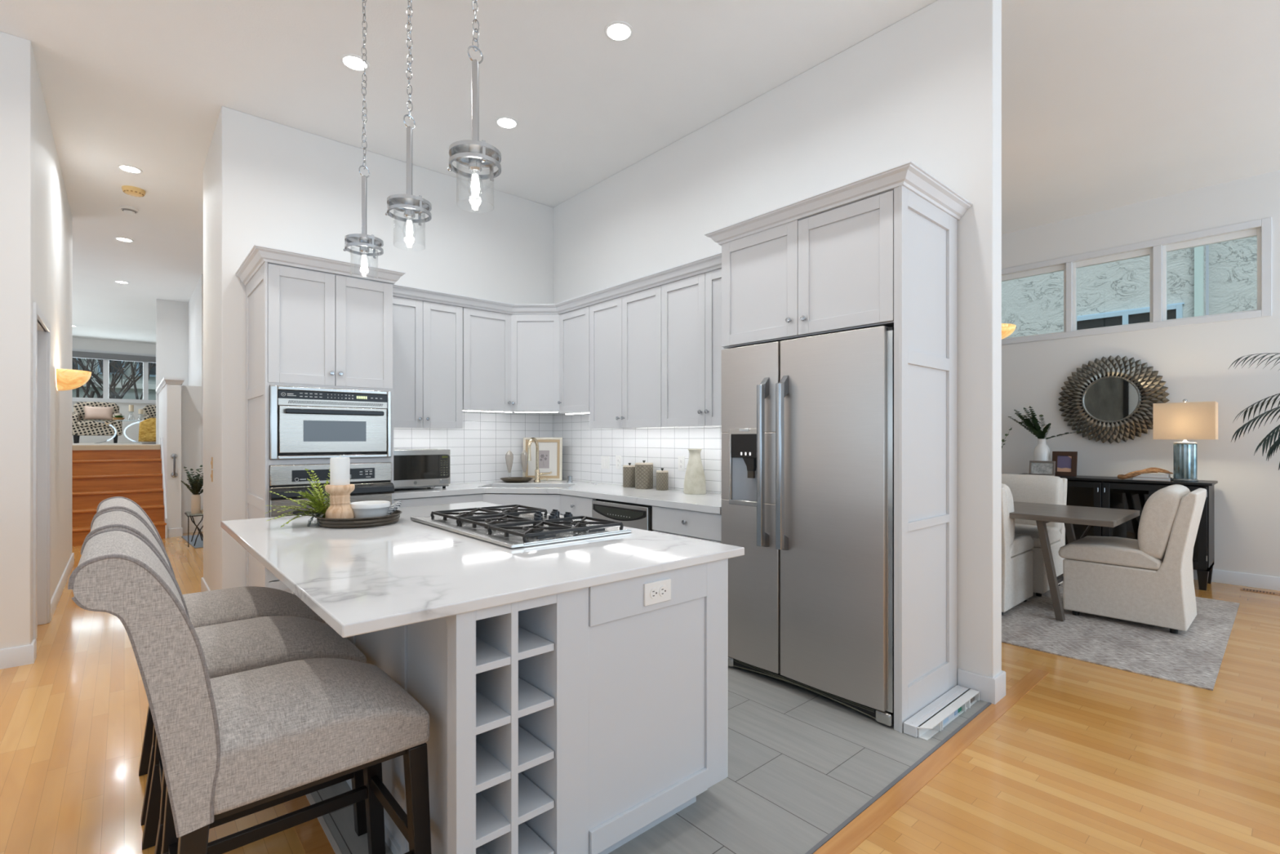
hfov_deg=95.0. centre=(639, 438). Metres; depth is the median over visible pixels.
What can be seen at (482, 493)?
sink
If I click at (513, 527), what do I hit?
gas cooktop
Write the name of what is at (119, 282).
recessed light
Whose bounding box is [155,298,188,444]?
wall
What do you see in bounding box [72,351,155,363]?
window valance
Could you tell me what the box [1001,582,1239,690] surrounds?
area rug
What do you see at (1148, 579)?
dining chair
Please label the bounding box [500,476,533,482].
shallow dish
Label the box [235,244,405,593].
tall cabinet
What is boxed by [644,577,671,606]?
wall outlet
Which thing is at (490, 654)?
shelf
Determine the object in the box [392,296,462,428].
upper cabinet
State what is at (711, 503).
countertop
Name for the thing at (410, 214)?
socket
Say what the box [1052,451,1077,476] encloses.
photo frame
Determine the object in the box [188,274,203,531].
wall
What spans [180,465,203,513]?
flower vase
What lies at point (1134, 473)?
driftwood
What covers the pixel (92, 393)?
bare tree
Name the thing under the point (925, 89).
wall
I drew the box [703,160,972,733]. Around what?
tall cabinet
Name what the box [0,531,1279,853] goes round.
floor
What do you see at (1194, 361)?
wall
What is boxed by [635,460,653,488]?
canister
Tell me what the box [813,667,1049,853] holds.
trim
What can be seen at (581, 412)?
light
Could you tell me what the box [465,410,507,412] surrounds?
diffuser
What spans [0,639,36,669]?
baseboard
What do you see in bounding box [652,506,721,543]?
base cabinet
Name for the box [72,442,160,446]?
floor
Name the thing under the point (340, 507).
candle holder
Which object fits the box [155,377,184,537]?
wall
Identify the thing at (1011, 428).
flower arrangement
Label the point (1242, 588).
floor vent
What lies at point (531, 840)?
shelf
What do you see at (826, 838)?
trim
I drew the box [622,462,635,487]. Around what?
canister
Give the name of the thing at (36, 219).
wall
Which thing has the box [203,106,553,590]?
wall
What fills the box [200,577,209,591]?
baseboard
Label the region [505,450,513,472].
ornament
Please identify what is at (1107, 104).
ceiling
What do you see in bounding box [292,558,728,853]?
kitchen island
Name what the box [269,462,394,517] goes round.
wall oven
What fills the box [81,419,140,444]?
table
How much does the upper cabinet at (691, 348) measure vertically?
1.018 m
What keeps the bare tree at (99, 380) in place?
on the ground
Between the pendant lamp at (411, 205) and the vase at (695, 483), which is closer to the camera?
the pendant lamp at (411, 205)
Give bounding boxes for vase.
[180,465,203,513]
[684,448,706,494]
[1008,405,1084,461]
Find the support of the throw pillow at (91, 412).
on the armchair at (80, 427)
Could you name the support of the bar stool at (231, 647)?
on the floor at (1093, 758)
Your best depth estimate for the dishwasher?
4.06 m
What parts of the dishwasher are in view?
control panel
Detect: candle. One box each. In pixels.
[128,404,133,411]
[138,408,143,413]
[329,454,350,484]
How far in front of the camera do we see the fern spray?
2.69 m
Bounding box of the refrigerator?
[721,325,893,726]
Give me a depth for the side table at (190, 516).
7.11 m
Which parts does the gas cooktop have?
burner, control knob, control knob, control knob, control knob, control knob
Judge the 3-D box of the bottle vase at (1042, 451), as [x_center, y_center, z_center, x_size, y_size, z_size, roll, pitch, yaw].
[4.214,0.013,6.100,0.224,0.732,0.682,0,0,-41]
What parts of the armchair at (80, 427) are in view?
leg, armrest, seat, backrest, leg, armrest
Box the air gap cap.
[567,475,573,482]
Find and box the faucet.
[527,437,551,482]
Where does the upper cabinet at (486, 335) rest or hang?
attached to the wall at (267, 183)
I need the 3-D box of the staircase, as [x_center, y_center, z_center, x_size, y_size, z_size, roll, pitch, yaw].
[-7.401,0.645,7.757,1.725,1.330,1.575,0,0,-41]
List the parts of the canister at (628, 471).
lid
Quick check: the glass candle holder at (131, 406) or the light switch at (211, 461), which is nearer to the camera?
the light switch at (211, 461)
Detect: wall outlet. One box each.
[615,455,621,469]
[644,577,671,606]
[678,456,684,471]
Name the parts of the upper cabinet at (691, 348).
door, door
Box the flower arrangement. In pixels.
[1001,426,1012,448]
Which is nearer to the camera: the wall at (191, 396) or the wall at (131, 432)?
the wall at (191, 396)
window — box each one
[72,348,155,404]
[1001,217,1271,345]
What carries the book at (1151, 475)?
on the book at (1149, 478)
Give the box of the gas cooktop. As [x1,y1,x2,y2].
[410,504,631,548]
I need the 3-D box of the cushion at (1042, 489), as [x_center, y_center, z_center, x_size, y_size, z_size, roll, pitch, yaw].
[3.513,0.575,5.337,0.232,0.497,0.532,0,0,-41]
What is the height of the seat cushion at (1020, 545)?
0.133 m
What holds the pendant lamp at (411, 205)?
hanging from the ceiling
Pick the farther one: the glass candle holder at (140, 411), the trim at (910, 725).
the glass candle holder at (140, 411)
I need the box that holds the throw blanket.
[137,417,155,441]
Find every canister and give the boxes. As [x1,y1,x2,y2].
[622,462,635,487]
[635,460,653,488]
[656,467,668,490]
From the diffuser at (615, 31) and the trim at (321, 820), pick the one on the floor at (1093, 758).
the trim at (321, 820)
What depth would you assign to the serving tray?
2.60 m
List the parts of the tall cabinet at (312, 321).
panel, drawer, door, crown, frame, door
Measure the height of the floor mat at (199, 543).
0.009 m
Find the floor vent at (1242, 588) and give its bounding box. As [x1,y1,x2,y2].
[1240,587,1279,595]
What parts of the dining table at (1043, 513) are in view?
leg, leg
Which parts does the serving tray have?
handle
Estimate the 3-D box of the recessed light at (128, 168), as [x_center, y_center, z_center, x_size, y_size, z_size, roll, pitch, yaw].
[-4.391,-2.322,5.052,0.167,0.006,0.167,0,0,-41]
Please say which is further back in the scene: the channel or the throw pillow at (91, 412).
the throw pillow at (91, 412)
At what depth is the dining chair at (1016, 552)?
4.39 m
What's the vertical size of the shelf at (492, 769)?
0.022 m
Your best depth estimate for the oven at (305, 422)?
3.82 m
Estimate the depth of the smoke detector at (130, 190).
5.43 m
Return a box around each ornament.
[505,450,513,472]
[520,450,528,472]
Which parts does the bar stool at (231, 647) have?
backrest, leg, leg, seat, leg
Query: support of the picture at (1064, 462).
attached to the photo frame at (1066, 462)
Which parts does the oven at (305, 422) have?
control panel, oven door, door handle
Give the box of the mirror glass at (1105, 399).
[1084,377,1137,421]
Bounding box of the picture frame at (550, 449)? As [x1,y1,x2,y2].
[522,437,562,480]
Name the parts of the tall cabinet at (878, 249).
door, knob, knob, crown, door, panel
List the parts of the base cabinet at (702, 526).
door, door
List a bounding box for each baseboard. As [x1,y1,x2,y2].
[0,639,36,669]
[50,552,74,621]
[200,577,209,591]
[957,668,1005,704]
[1192,568,1279,591]
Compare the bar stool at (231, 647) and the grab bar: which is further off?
the grab bar
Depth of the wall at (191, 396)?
8.20 m
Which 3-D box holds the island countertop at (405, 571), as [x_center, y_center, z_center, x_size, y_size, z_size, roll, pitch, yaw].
[-0.820,0.411,2.487,1.354,0.030,2.105,0,0,-41]
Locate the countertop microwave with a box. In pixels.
[393,448,450,488]
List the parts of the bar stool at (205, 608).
backrest, leg, leg, seat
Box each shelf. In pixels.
[475,626,554,673]
[475,676,554,734]
[475,725,554,793]
[475,772,554,848]
[475,822,554,853]
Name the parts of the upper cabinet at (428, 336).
door, door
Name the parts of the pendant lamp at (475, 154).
ring post, cap plate, stem, chain, ring post, ring post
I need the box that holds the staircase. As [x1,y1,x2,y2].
[72,437,167,546]
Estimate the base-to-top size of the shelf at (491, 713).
0.022 m
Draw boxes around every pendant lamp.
[342,0,383,271]
[385,0,431,239]
[447,0,501,197]
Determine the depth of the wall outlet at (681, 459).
4.51 m
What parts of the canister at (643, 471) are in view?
lid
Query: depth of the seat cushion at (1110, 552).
4.18 m
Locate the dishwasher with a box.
[591,498,653,531]
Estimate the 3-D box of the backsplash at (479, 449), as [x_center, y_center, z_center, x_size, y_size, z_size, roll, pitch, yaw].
[-1.545,0.053,5.291,1.805,0.686,0.012,0,0,-41]
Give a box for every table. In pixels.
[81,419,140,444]
[184,511,203,546]
[1009,501,1139,621]
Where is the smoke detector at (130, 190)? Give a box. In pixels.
[121,185,145,196]
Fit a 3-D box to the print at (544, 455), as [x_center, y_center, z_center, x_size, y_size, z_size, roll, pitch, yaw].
[-0.919,0.194,5.575,0.117,0.170,0.010,0,0,4]
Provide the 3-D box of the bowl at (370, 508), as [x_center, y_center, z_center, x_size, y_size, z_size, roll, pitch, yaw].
[-1.288,0.346,2.802,0.178,0.084,0.178,0,0,-41]
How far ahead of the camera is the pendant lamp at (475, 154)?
1.98 m
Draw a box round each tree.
[72,357,129,398]
[72,357,151,399]
[72,357,155,399]
[77,357,155,398]
[97,359,141,398]
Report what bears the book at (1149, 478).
on the sideboard
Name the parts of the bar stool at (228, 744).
backrest, leg, leg, seat rail, seat, leg, leg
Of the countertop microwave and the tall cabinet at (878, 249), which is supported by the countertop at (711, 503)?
the countertop microwave
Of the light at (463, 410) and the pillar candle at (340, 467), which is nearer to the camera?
the pillar candle at (340, 467)
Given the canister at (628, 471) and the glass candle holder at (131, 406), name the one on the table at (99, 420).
the glass candle holder at (131, 406)
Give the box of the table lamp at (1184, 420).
[1152,399,1217,481]
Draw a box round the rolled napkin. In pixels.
[386,500,401,515]
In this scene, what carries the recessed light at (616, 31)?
in the ceiling
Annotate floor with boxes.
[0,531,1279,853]
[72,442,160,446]
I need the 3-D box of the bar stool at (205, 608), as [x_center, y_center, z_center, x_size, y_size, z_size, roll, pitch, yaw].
[-1.659,0.766,2.296,0.697,1.087,0.442,0,0,-41]
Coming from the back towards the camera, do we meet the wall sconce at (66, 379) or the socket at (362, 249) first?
the wall sconce at (66, 379)
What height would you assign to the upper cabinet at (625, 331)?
1.018 m
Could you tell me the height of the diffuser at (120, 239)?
0.002 m
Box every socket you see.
[359,240,368,253]
[404,202,415,219]
[468,152,481,173]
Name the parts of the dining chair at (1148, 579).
panel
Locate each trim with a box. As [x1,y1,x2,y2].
[33,302,50,639]
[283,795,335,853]
[305,793,342,853]
[804,702,991,853]
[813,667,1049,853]
[903,684,968,737]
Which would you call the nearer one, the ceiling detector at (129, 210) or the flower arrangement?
the flower arrangement
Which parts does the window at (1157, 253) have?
frame, frame, frame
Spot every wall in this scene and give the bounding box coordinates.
[0,31,72,648]
[72,337,155,442]
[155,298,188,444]
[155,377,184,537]
[181,385,201,533]
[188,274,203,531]
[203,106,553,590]
[553,0,1001,684]
[1001,169,1279,577]
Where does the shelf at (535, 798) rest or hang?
attached to the kitchen island
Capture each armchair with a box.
[72,401,122,443]
[140,404,155,420]
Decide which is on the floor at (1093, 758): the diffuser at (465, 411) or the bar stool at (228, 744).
the bar stool at (228, 744)
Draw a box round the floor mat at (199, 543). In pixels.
[182,533,203,548]
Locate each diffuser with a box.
[116,238,131,241]
[120,165,140,173]
[342,56,365,70]
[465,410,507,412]
[497,118,515,127]
[607,23,630,39]
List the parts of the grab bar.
rail, mounting plate, mounting plate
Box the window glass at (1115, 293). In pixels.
[1001,235,1257,337]
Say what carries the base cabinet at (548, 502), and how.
on the floor at (1093, 758)
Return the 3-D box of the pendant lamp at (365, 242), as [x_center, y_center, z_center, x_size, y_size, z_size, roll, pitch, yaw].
[-1.343,-1.558,2.863,0.178,1.535,0.172,0,0,32]
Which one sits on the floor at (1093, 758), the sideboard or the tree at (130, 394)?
the sideboard
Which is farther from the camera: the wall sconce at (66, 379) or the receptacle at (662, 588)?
the wall sconce at (66, 379)
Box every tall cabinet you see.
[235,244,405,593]
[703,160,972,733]
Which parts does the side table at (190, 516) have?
leg, rail, leg, leg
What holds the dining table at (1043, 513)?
on the area rug at (1193, 656)
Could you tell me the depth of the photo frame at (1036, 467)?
6.03 m
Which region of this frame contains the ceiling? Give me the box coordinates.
[0,0,1279,344]
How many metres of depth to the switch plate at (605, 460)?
5.22 m
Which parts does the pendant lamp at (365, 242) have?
cap plate, stem, chain, ring post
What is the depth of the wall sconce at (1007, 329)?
4.74 m
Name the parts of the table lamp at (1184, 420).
lamp shade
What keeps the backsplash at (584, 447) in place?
attached to the wall at (925, 89)
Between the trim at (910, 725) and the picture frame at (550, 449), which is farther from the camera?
the picture frame at (550, 449)
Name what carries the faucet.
on the countertop at (711, 503)
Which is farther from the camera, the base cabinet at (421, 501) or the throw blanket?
the throw blanket
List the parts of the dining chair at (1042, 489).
panel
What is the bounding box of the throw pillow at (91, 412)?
[83,405,114,419]
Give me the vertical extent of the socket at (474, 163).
0.054 m
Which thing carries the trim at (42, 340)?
attached to the wall at (36, 219)
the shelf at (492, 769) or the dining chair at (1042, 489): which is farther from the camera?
the dining chair at (1042, 489)
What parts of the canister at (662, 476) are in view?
lid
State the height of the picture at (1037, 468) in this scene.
0.116 m
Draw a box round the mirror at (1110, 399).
[1057,355,1169,444]
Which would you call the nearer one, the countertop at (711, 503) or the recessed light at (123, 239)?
the countertop at (711, 503)
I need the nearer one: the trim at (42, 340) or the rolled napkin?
the rolled napkin
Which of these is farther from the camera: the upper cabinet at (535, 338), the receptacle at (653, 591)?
the upper cabinet at (535, 338)
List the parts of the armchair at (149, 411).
armrest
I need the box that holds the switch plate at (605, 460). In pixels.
[601,455,609,469]
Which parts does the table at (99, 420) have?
glass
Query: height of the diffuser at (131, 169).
0.002 m
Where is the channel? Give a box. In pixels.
[916,688,979,740]
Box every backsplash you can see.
[393,411,552,484]
[552,413,721,493]
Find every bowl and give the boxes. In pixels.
[111,414,124,419]
[350,500,390,518]
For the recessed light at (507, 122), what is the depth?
4.31 m
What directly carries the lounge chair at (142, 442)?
on the floor at (79, 443)
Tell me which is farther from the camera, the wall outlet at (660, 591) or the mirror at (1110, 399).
the mirror at (1110, 399)
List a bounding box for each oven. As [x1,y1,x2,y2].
[269,385,391,459]
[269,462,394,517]
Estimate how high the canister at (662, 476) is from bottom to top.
0.169 m
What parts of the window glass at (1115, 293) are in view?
pane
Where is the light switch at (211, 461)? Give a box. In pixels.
[210,457,213,481]
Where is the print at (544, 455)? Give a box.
[538,450,549,468]
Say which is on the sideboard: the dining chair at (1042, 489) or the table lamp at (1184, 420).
the table lamp at (1184, 420)
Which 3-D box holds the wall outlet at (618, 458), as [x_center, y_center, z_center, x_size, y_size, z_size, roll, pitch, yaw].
[-0.187,0.205,5.088,0.009,0.115,0.070,0,0,-41]
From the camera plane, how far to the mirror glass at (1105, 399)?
5.89 m
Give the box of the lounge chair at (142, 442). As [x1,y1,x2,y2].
[138,419,155,444]
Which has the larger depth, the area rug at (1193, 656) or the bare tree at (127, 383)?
the bare tree at (127, 383)
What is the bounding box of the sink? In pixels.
[481,493,561,494]
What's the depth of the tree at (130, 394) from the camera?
22.55 m
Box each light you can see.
[114,280,128,283]
[115,236,133,242]
[116,164,142,173]
[339,53,369,71]
[462,409,512,412]
[495,115,518,128]
[514,411,558,412]
[565,412,589,414]
[604,21,633,41]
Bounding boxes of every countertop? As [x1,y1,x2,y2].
[220,501,744,637]
[393,479,721,514]
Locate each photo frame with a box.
[1028,460,1055,475]
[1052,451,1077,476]
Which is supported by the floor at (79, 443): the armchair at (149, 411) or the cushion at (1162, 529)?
the armchair at (149, 411)
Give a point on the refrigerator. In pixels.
(807, 423)
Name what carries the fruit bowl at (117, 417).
on the table at (99, 420)
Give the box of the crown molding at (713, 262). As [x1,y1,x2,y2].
[392,251,721,314]
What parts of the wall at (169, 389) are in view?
cap moulding, moulding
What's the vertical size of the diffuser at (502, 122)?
0.002 m
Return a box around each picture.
[1031,462,1053,474]
[1057,455,1071,471]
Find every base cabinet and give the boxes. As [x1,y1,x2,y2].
[393,493,482,507]
[482,493,560,514]
[560,493,595,520]
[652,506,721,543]
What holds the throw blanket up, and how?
on the lounge chair at (142, 442)
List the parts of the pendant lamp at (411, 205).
stem, chain, cap plate, ring post, ring post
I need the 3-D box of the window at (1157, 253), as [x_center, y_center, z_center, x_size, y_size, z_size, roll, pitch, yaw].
[4.779,-1.498,6.002,0.136,0.859,2.295,0,0,-41]
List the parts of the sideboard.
glass pane, door, glass pane, door, leg, leg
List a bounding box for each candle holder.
[127,404,133,419]
[137,408,143,418]
[324,484,355,518]
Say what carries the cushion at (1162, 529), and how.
on the dining chair at (1148, 579)
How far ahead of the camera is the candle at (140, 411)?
11.33 m
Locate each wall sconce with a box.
[56,368,91,391]
[1001,323,1016,339]
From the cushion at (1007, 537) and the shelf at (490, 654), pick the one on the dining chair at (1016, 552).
the cushion at (1007, 537)
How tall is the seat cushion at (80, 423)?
0.120 m
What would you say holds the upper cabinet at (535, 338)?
attached to the wall at (267, 183)
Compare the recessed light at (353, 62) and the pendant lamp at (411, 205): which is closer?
the pendant lamp at (411, 205)
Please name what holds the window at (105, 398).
in the wall at (131, 432)
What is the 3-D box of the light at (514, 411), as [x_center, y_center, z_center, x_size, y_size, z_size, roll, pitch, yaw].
[-0.929,-0.241,5.259,0.386,0.008,0.030,0,0,1]
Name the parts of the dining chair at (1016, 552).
panel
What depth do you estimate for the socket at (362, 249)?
2.85 m
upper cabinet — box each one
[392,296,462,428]
[462,306,511,412]
[501,314,560,414]
[557,306,589,414]
[589,285,661,428]
[661,268,726,426]
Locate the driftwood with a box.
[1117,467,1173,479]
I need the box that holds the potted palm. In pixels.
[1227,352,1279,470]
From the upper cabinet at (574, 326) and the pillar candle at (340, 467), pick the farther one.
the upper cabinet at (574, 326)
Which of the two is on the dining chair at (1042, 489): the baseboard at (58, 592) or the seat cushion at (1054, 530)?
the seat cushion at (1054, 530)
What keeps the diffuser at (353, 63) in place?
attached to the recessed light at (353, 62)
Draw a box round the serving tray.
[315,509,401,528]
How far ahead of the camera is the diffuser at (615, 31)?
3.34 m
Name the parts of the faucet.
spout, lever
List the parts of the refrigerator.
dispenser frame, dispenser panel, door, handle, handle mount, handle, handle mount, door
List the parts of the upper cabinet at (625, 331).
door, door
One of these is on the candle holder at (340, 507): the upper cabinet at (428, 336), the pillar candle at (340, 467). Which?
the pillar candle at (340, 467)
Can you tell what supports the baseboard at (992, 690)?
attached to the wall at (925, 89)
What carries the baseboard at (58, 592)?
attached to the wall at (36, 219)
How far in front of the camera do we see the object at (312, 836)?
1.95 m
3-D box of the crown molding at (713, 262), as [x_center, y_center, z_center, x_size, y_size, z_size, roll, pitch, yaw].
[-0.492,-1.146,4.546,2.868,0.082,1.171,0,0,18]
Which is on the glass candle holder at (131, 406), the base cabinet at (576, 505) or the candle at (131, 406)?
the candle at (131, 406)
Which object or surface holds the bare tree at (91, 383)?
on the ground
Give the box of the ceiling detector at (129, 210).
[119,204,138,214]
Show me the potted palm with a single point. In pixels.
(1273, 446)
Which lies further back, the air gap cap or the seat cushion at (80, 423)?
the seat cushion at (80, 423)
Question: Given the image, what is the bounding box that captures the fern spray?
[264,468,329,527]
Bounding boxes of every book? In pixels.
[1132,476,1173,480]
[1135,473,1170,477]
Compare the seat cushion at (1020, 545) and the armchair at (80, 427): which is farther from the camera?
the armchair at (80, 427)
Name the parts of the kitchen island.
corner post, panel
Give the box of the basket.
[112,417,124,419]
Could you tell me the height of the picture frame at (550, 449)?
0.408 m
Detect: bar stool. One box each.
[67,528,431,853]
[84,509,367,853]
[93,496,324,825]
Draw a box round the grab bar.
[170,453,177,477]
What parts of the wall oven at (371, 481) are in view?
control panel, display glass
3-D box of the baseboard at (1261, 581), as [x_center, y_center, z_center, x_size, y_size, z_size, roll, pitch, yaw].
[5.430,1.252,5.172,0.014,0.115,9.400,0,0,-41]
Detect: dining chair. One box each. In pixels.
[1001,473,1067,596]
[1001,483,1034,614]
[1057,484,1206,633]
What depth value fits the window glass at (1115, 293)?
7.73 m
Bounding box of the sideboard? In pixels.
[1019,473,1217,590]
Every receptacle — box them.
[649,587,657,598]
[658,585,666,596]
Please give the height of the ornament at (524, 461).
0.280 m
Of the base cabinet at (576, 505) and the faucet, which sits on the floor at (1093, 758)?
the base cabinet at (576, 505)
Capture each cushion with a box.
[77,420,113,426]
[1001,473,1063,529]
[1001,483,1014,545]
[1009,533,1034,556]
[1014,523,1061,547]
[1057,535,1164,569]
[1137,484,1190,559]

